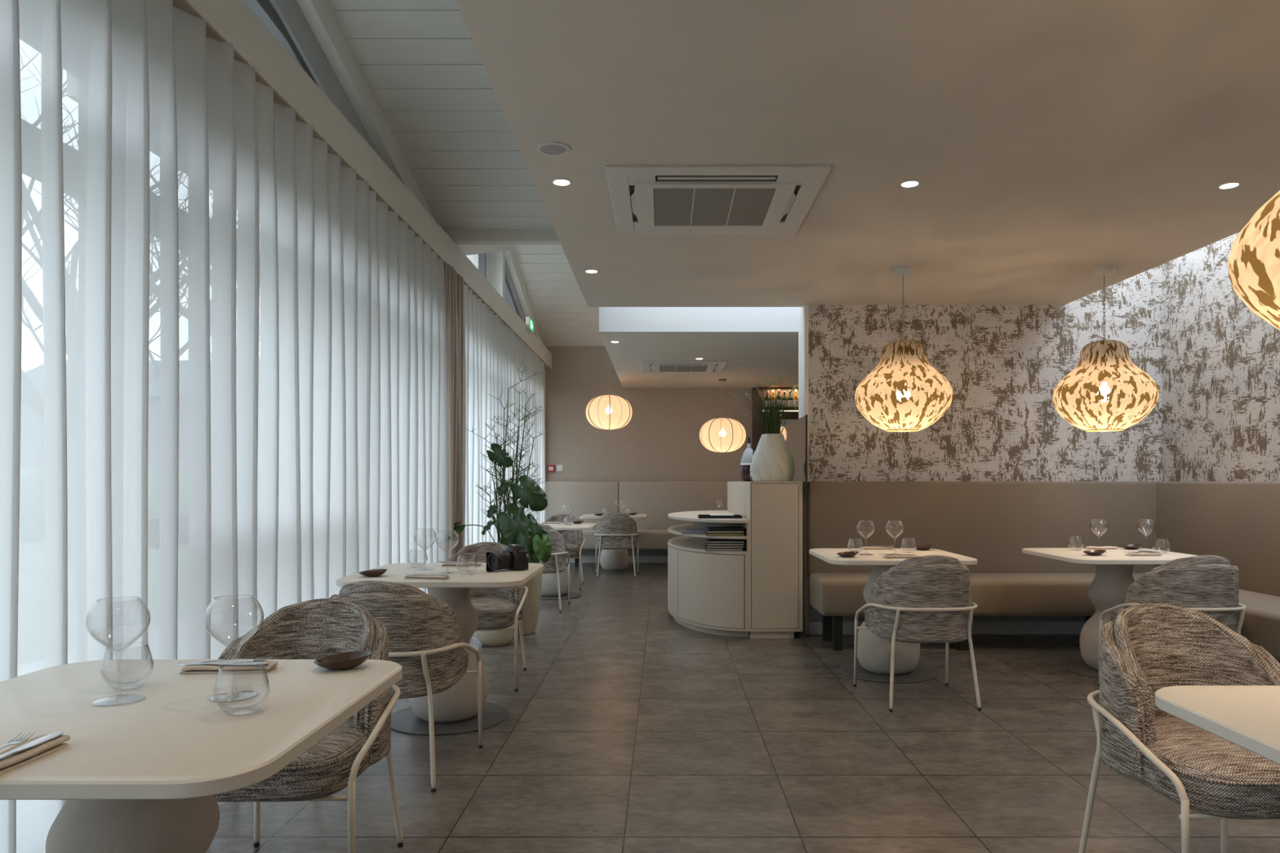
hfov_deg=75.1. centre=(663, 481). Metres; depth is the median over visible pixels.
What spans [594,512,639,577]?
dining chair
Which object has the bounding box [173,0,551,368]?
rail
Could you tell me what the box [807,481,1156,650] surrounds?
bench
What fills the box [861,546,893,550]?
napkin
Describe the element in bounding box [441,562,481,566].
napkin
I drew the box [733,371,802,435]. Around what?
bouquet
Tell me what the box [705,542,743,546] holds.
folder
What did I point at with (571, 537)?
cushion
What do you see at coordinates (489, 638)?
round pot
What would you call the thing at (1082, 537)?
tumbler
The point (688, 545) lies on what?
shelf
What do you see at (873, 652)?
pedestal table
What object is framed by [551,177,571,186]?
recessed light
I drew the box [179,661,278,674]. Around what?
napkin
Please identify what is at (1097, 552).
dish
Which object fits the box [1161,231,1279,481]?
wall
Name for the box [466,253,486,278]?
wall
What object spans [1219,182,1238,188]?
diffuser
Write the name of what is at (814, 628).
baseboard
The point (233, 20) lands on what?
trim
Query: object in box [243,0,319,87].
window
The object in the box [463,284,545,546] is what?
sheer curtain
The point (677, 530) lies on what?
shelf
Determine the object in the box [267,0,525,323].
wall
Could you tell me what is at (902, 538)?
tumbler
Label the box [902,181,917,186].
diffuser
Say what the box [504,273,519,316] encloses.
window
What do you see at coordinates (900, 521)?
wine glass
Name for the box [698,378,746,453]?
lantern lamp
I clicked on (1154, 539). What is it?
tumbler
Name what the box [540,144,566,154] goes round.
grille
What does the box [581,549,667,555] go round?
trim
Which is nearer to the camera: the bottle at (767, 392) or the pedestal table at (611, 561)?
the pedestal table at (611, 561)
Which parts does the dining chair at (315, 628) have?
leg, seat, leg, rail, leg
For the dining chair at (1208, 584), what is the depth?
4.38 m
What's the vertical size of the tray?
0.022 m
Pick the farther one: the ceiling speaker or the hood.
the hood
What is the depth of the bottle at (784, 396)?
12.24 m
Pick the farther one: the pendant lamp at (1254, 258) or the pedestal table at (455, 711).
the pedestal table at (455, 711)
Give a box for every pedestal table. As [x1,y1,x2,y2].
[0,659,402,852]
[336,563,543,735]
[539,523,596,599]
[579,514,647,573]
[808,548,977,683]
[1022,547,1197,678]
[1155,685,1279,764]
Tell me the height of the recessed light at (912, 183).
0.006 m
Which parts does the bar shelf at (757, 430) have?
mirror panel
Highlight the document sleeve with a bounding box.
[681,528,706,533]
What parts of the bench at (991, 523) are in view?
leg, leg, leg, seat, backrest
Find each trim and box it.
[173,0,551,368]
[185,0,551,368]
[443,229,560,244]
[486,244,504,298]
[544,368,545,437]
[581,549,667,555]
[798,304,808,634]
[808,577,1085,622]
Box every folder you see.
[704,543,743,548]
[704,546,742,551]
[705,526,744,530]
[705,529,744,533]
[705,538,744,543]
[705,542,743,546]
[706,533,743,535]
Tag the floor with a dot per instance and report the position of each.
(628, 727)
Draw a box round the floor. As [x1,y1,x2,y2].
[205,562,1279,852]
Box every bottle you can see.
[739,435,752,481]
[750,450,755,481]
[764,391,769,409]
[770,390,775,408]
[776,389,781,407]
[782,391,786,409]
[787,390,792,409]
[793,389,798,409]
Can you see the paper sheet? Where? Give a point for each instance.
(709, 514)
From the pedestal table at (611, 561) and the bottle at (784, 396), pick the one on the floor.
the pedestal table at (611, 561)
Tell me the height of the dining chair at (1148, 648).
0.822 m
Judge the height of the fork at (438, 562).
0.008 m
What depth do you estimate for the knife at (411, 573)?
3.96 m
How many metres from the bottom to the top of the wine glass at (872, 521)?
0.213 m
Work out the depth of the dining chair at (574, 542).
9.73 m
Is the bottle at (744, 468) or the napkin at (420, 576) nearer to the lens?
the napkin at (420, 576)
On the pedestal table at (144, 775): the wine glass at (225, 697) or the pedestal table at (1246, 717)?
the wine glass at (225, 697)
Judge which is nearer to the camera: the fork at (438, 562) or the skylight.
the fork at (438, 562)
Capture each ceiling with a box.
[296,0,554,229]
[455,0,1279,387]
[504,244,604,346]
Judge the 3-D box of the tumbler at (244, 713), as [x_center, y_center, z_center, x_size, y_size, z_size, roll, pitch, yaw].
[-0.838,0.413,1.656,0.100,0.093,0.100,0,0,0]
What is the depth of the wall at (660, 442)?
12.40 m
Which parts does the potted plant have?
stem, stem, stem, stem, stem, stem, stem, stem, stem, stem, stem, stem, stem, stem, stem, stem, planter, stem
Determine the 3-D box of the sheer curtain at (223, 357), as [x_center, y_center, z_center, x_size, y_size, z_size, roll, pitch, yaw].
[-1.692,-0.234,2.683,0.154,2.863,7.357,0,0,0]
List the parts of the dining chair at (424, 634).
leg, rail, seat, leg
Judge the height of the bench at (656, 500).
1.210 m
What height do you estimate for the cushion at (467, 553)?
0.382 m
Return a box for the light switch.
[556,464,562,471]
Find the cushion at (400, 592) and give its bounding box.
[338,580,438,601]
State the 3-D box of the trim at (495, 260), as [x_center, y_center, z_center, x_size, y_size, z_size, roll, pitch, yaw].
[-1.867,-2.395,9.260,0.185,0.990,0.120,0,0,0]
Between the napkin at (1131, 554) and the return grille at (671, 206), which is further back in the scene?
the napkin at (1131, 554)
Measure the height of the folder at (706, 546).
0.019 m
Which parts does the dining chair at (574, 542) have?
seat, leg, rail, leg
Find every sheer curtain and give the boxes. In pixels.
[0,0,448,852]
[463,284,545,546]
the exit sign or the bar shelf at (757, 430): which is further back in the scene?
the bar shelf at (757, 430)
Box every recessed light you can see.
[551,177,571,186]
[584,269,598,273]
[899,179,919,187]
[1217,181,1240,189]
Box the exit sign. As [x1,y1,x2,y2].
[525,316,533,333]
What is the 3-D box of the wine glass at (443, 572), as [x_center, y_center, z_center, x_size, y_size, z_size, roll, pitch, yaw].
[-1.085,0.353,4.180,0.114,0.213,0.114,0,0,0]
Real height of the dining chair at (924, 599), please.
0.822 m
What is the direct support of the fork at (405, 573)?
on the napkin at (420, 576)
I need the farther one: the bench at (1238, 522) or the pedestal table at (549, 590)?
the pedestal table at (549, 590)
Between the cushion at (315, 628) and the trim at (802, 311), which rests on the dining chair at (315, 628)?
the cushion at (315, 628)
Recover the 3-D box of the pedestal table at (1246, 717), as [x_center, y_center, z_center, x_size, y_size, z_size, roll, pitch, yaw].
[1.500,0.835,1.440,0.880,0.750,0.880,0,0,0]
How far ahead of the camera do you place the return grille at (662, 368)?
10.18 m
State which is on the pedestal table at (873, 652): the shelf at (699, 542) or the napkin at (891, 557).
the napkin at (891, 557)
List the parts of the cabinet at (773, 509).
door, frame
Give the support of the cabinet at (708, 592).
on the floor
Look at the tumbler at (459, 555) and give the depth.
4.14 m
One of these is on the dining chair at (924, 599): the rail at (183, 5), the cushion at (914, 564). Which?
the cushion at (914, 564)
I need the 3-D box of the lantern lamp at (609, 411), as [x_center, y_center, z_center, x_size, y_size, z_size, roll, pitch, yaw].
[-0.745,-1.500,11.400,0.648,1.581,0.652,0,0,-6]
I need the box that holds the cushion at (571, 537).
[545,514,578,545]
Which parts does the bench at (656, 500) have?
leg, backrest, seat, backrest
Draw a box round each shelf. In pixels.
[667,523,747,539]
[667,536,750,555]
[693,521,743,528]
[693,537,743,547]
[751,387,798,450]
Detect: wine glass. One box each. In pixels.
[85,596,151,706]
[203,595,263,702]
[413,528,435,570]
[435,529,458,573]
[856,520,875,555]
[884,520,904,554]
[1088,519,1108,552]
[1136,519,1155,551]
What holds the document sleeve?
on the cabinet at (708, 592)
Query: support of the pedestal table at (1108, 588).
on the floor
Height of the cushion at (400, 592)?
0.382 m
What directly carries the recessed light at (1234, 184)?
in the ceiling at (1047, 144)
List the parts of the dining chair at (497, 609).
seat, leg, rail, leg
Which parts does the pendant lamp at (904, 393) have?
chain, lamp shade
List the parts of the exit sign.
lit panel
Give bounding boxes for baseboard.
[566,555,667,562]
[808,622,1085,634]
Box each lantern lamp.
[585,394,632,430]
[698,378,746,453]
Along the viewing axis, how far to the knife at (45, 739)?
1.39 m
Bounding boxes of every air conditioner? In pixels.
[605,165,831,234]
[641,360,727,373]
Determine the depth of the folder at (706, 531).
6.50 m
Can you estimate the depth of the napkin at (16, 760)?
1.37 m
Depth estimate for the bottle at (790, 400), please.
12.24 m
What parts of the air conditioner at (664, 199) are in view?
panel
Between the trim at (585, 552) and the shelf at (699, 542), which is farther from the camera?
the trim at (585, 552)
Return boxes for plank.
[456,244,509,255]
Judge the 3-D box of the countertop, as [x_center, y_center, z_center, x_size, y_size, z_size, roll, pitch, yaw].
[0.352,0.310,7.500,0.625,0.024,2.200,0,0,0]
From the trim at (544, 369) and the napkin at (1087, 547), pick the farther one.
the trim at (544, 369)
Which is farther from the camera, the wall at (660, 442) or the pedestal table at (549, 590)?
the wall at (660, 442)
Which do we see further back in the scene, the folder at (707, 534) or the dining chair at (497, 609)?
the folder at (707, 534)
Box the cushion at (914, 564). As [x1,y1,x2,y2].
[888,555,961,571]
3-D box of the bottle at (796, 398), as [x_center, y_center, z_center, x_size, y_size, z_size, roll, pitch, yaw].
[1.950,-1.202,12.270,0.077,0.314,0.077,0,0,0]
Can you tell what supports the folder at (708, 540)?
on the folder at (706, 544)
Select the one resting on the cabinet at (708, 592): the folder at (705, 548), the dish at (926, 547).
the folder at (705, 548)
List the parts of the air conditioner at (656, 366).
panel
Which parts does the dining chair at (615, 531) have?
leg, leg, rail, leg, leg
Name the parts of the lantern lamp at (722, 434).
lamp shade, cord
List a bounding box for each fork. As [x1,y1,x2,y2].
[0,731,35,749]
[188,656,272,662]
[404,573,443,575]
[438,561,473,563]
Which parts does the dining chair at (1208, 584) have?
leg, seat, rail, leg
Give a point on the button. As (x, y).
(551, 468)
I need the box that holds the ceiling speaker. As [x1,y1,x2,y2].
[536,141,570,156]
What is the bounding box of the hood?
[485,551,501,572]
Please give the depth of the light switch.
12.39 m
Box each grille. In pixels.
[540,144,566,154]
[653,188,776,225]
[659,365,707,371]
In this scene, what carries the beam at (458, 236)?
attached to the wall at (289, 11)
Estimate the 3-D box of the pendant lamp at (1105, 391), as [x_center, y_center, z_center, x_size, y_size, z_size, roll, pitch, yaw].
[2.885,-0.867,5.450,0.613,1.067,0.613,0,0,20]
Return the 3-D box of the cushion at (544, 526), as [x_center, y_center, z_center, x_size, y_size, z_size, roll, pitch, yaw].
[-1.196,0.579,7.846,0.460,0.382,0.327,0,0,-2]
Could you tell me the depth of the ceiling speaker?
3.49 m
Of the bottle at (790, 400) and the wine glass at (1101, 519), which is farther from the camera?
the bottle at (790, 400)
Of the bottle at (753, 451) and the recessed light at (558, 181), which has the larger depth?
the bottle at (753, 451)
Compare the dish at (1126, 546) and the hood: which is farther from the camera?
the dish at (1126, 546)
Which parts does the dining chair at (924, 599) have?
leg, seat, leg, rail, leg, leg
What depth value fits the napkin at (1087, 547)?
5.61 m
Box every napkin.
[0,734,71,774]
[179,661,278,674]
[404,573,449,580]
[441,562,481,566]
[542,521,561,524]
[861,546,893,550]
[883,555,919,559]
[1083,546,1119,549]
[1124,552,1162,556]
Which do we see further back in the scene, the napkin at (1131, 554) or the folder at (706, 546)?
the folder at (706, 546)
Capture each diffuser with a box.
[553,179,569,185]
[586,270,596,272]
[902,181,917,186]
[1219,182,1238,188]
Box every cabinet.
[667,510,750,636]
[727,481,802,638]
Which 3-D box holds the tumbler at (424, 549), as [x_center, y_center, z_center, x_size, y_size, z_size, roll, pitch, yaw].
[-1.315,0.413,4.460,0.100,0.093,0.100,0,0,0]
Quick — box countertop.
[667,510,750,523]
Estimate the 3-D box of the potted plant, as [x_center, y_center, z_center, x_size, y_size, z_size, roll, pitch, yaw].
[-1.170,0.123,6.566,0.933,2.174,0.688,0,0,21]
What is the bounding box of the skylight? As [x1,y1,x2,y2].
[599,306,798,332]
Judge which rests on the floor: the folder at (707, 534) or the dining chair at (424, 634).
the dining chair at (424, 634)
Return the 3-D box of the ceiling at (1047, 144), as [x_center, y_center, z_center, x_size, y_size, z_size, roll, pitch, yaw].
[1.772,-2.245,4.650,4.755,1.690,15.500,0,0,0]
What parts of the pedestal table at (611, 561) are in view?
plate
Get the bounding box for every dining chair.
[213,598,403,852]
[329,580,482,792]
[444,542,528,691]
[537,523,569,612]
[544,514,585,589]
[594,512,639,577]
[853,555,981,711]
[1078,603,1279,852]
[1097,555,1246,686]
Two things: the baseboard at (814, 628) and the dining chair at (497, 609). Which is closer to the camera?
the dining chair at (497, 609)
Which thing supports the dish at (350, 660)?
on the pedestal table at (144, 775)
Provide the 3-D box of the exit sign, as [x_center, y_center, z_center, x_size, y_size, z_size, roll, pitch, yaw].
[-1.632,-1.915,10.200,0.057,0.150,0.300,0,0,0]
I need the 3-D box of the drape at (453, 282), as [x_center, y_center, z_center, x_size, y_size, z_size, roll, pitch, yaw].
[-1.671,-0.234,6.621,0.110,2.863,0.484,0,0,0]
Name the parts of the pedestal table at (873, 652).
plate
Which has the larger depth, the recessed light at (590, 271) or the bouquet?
the bouquet
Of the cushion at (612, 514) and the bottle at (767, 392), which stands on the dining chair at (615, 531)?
the cushion at (612, 514)
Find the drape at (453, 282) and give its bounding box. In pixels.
[444,264,466,559]
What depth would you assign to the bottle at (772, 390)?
12.24 m
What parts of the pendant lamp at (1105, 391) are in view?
chain, lamp shade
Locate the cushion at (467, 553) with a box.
[448,542,515,603]
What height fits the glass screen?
0.600 m
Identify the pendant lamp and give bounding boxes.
[854,265,953,431]
[1052,265,1159,431]
[1227,190,1279,329]
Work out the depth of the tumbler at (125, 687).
1.86 m
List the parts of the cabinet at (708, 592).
door, door, post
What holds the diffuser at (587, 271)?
attached to the recessed light at (590, 271)
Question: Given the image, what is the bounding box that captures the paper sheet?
[709,514,733,515]
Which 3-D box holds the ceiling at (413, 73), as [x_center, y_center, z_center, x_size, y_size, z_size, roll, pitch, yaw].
[-1.353,-2.321,5.265,1.595,1.007,2.730,0,0,0]
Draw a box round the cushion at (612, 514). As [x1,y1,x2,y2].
[603,512,630,516]
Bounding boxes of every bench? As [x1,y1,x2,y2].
[545,481,727,567]
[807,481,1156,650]
[1155,481,1279,662]
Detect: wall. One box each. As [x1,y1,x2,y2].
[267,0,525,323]
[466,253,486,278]
[545,346,751,482]
[808,264,1161,622]
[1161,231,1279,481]
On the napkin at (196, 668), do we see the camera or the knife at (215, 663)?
the knife at (215, 663)
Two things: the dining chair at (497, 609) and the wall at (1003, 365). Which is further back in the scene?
the wall at (1003, 365)
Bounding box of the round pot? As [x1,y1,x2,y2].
[475,620,518,646]
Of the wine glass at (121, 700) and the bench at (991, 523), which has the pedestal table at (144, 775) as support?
the wine glass at (121, 700)
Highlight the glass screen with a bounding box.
[779,414,807,493]
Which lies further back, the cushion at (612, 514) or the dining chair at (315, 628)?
the cushion at (612, 514)
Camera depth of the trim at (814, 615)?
6.59 m
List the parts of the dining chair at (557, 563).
leg, rail, leg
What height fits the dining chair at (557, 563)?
0.822 m
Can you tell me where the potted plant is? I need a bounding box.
[447,363,551,635]
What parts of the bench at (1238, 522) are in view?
backrest, seat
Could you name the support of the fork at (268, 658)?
on the napkin at (196, 668)
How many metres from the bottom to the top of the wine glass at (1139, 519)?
0.213 m
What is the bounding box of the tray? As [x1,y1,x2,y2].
[697,514,742,518]
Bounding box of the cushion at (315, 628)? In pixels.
[230,598,374,731]
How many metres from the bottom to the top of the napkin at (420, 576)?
0.020 m
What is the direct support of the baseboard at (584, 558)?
attached to the wall at (660, 442)
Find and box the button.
[547,464,555,471]
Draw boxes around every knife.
[0,731,63,759]
[178,662,269,665]
[410,573,447,575]
[863,546,895,546]
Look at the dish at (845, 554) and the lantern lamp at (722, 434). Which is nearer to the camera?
the dish at (845, 554)
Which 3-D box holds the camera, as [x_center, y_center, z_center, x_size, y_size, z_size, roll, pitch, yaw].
[-0.813,0.395,4.304,0.166,0.130,0.228,0,0,38]
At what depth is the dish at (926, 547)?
5.55 m
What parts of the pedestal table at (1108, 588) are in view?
plate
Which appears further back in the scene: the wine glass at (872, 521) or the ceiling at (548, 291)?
the ceiling at (548, 291)
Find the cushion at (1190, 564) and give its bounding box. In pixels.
[1150,555,1230,572]
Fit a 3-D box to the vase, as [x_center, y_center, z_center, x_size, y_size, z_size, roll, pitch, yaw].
[0.871,-0.189,6.662,0.357,0.377,0.355,0,0,-19]
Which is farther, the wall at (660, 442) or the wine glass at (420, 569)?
the wall at (660, 442)
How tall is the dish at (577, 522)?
0.034 m
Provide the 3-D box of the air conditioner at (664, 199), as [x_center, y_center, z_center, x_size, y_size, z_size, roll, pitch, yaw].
[0.243,-1.388,4.175,1.000,0.024,0.980,0,0,0]
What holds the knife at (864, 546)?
on the napkin at (864, 548)
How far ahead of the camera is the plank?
8.10 m
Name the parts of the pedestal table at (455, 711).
plate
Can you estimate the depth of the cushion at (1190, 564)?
4.38 m
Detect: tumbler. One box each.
[100,642,154,689]
[213,661,270,715]
[408,549,427,567]
[456,555,477,574]
[900,537,916,552]
[1067,537,1084,550]
[1152,538,1170,554]
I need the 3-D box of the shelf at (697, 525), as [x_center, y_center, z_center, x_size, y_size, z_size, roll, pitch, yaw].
[0.471,0.373,7.500,0.388,0.103,1.364,0,0,0]
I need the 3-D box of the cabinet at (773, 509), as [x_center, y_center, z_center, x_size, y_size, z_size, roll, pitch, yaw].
[0.868,0.605,7.524,0.406,1.210,2.251,0,0,0]
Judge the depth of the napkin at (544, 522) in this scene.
9.05 m
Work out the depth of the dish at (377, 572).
4.00 m
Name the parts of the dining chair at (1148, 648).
leg, rail, leg, seat, leg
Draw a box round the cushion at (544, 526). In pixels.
[537,523,554,529]
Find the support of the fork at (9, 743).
on the napkin at (16, 760)
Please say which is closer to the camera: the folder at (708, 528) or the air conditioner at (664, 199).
the air conditioner at (664, 199)
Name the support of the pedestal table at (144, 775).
on the floor
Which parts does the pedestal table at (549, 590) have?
plate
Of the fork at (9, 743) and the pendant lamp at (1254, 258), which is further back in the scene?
the pendant lamp at (1254, 258)
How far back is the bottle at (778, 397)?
12.24 m
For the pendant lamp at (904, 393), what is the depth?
5.27 m
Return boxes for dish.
[313,650,371,670]
[358,568,387,577]
[571,520,583,524]
[836,551,858,557]
[913,544,933,550]
[1083,549,1106,555]
[1120,544,1142,549]
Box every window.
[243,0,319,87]
[478,253,485,277]
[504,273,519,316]
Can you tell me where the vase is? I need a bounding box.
[750,433,795,481]
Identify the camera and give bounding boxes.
[485,544,528,572]
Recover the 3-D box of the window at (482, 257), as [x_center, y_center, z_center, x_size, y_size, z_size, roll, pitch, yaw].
[-1.935,-2.307,7.980,0.130,0.814,2.160,0,0,0]
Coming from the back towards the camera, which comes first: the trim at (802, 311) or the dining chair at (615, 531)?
the dining chair at (615, 531)

